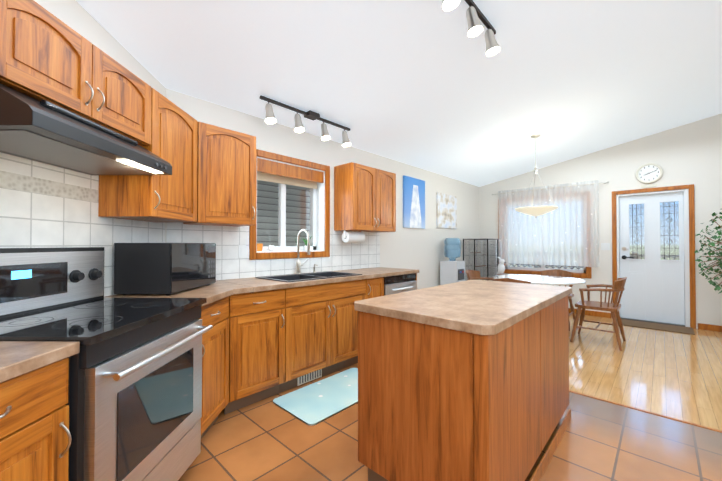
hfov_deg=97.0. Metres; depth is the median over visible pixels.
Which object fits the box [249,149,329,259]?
window
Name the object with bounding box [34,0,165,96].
wall
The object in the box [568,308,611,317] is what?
baseboard
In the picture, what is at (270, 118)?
light
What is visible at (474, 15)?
track spotlight
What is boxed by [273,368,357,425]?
floor mat
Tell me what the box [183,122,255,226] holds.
upper cabinet
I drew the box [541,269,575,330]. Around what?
chair
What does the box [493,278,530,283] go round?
chair
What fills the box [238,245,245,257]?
light switch
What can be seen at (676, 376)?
floor
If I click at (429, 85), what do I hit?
ceiling
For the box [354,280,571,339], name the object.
island countertop
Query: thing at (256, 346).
base cabinet
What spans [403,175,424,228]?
picture
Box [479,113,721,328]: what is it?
wall
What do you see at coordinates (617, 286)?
chair
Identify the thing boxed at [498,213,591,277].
window unit
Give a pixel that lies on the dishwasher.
(399, 283)
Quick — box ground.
[509,264,583,269]
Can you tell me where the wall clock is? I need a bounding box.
[636,163,662,183]
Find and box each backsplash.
[0,152,164,296]
[167,222,379,279]
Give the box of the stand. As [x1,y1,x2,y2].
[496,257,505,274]
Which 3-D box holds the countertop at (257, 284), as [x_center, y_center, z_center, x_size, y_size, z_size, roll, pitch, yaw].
[-0.568,0.366,3.016,0.644,0.038,3.084,-1,-1,43]
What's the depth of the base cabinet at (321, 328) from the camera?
2.83 m
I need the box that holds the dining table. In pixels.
[492,274,585,284]
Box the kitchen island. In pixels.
[358,296,570,480]
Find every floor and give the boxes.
[178,363,721,480]
[569,314,721,432]
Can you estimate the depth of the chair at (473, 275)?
5.00 m
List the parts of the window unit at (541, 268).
dining room window trim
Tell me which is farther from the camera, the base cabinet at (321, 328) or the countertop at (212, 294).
the base cabinet at (321, 328)
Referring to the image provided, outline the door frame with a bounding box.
[612,184,695,328]
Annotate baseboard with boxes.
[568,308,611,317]
[698,323,721,331]
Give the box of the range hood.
[0,83,171,174]
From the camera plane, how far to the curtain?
5.76 m
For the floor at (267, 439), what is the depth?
1.90 m
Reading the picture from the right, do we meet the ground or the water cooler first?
the ground
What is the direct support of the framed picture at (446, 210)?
attached to the wall at (420, 250)
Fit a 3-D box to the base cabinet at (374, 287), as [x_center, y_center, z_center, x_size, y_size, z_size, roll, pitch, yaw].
[-0.052,0.823,3.554,0.631,0.861,0.285,-1,-1,43]
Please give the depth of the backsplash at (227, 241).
3.03 m
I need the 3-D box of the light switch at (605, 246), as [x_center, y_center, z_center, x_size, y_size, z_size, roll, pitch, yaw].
[4.058,0.102,5.301,0.120,0.118,0.010,-1,-1,43]
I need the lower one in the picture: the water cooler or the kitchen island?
the kitchen island
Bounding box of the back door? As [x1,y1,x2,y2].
[616,189,689,326]
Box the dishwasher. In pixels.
[383,273,416,295]
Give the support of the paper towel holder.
attached to the upper cabinet at (364, 198)
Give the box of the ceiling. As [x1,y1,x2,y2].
[76,0,721,186]
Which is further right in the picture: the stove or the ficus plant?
the ficus plant
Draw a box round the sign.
[641,184,656,187]
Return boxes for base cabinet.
[0,358,71,480]
[199,296,228,438]
[224,289,284,413]
[280,279,365,392]
[365,277,383,298]
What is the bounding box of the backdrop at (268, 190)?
[257,180,309,245]
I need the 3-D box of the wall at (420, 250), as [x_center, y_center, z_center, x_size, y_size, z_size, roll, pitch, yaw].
[0.421,-0.883,4.701,0.200,4.300,6.285,-1,-1,43]
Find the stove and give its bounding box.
[0,247,212,480]
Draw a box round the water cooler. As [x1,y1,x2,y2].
[440,238,464,284]
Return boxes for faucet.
[295,229,317,273]
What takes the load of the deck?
on the ground
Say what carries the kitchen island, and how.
on the floor at (267, 439)
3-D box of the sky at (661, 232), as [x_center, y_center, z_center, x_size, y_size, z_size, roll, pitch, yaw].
[29.921,-20.558,36.145,140.000,45.600,0.001,-1,-1,43]
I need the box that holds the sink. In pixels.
[255,229,361,299]
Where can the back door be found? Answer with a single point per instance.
(657, 289)
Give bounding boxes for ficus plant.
[694,209,721,293]
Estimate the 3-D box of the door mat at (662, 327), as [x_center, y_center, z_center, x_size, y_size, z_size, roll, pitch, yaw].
[4.297,1.261,4.731,0.870,0.012,0.458,-1,-1,43]
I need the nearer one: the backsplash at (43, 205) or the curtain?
the backsplash at (43, 205)
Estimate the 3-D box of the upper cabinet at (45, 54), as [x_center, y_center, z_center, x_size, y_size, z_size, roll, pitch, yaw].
[-1.355,-0.724,1.448,0.343,0.345,0.806,0,-1,1]
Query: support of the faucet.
on the countertop at (257, 284)
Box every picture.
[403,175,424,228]
[436,192,456,228]
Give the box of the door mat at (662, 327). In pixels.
[612,318,694,334]
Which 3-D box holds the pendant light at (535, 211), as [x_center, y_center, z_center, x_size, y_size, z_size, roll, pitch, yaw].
[2.389,-0.870,4.370,0.525,1.138,0.525,-1,-1,43]
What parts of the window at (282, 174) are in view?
sink window trim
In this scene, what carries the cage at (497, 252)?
on the floor at (676, 376)
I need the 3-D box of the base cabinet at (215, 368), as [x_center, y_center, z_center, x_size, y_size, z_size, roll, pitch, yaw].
[-1.201,0.805,2.009,0.631,0.861,0.433,0,-1,1]
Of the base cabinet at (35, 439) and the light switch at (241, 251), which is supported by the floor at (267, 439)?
the base cabinet at (35, 439)
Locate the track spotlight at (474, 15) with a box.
[442,0,500,56]
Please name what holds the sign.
attached to the wall at (688, 153)
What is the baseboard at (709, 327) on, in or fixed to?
attached to the wall at (688, 153)
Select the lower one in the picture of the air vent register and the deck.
the air vent register
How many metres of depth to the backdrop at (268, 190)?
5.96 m
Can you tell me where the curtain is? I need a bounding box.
[492,180,608,266]
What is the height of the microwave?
0.320 m
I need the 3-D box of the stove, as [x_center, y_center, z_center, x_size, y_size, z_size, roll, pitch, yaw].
[-1.159,0.631,1.410,0.715,1.195,0.756,0,-1,1]
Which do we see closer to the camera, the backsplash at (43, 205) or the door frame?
the backsplash at (43, 205)
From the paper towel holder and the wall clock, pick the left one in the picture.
the paper towel holder
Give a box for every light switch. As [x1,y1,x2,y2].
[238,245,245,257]
[601,243,609,249]
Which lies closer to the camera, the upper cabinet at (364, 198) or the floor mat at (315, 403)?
the floor mat at (315, 403)
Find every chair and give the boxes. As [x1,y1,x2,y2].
[466,269,492,279]
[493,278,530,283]
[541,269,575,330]
[570,277,626,350]
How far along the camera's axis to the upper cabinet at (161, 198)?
1.97 m
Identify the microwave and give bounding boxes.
[114,243,215,294]
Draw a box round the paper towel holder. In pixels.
[342,230,364,242]
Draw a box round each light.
[259,95,350,146]
[515,134,557,217]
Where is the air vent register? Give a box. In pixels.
[297,369,321,385]
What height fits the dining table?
0.741 m
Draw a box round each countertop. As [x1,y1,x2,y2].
[0,341,79,382]
[104,267,418,297]
[120,287,258,305]
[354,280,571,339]
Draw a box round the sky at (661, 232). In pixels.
[629,201,678,259]
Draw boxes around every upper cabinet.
[0,0,151,145]
[98,88,196,221]
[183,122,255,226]
[334,162,395,231]
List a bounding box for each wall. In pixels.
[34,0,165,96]
[165,88,479,289]
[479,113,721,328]
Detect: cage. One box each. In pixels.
[463,239,498,280]
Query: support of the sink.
in the countertop at (257, 284)
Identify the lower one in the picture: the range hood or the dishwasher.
the dishwasher
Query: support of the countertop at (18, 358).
on the base cabinet at (35, 439)
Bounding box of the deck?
[512,252,684,297]

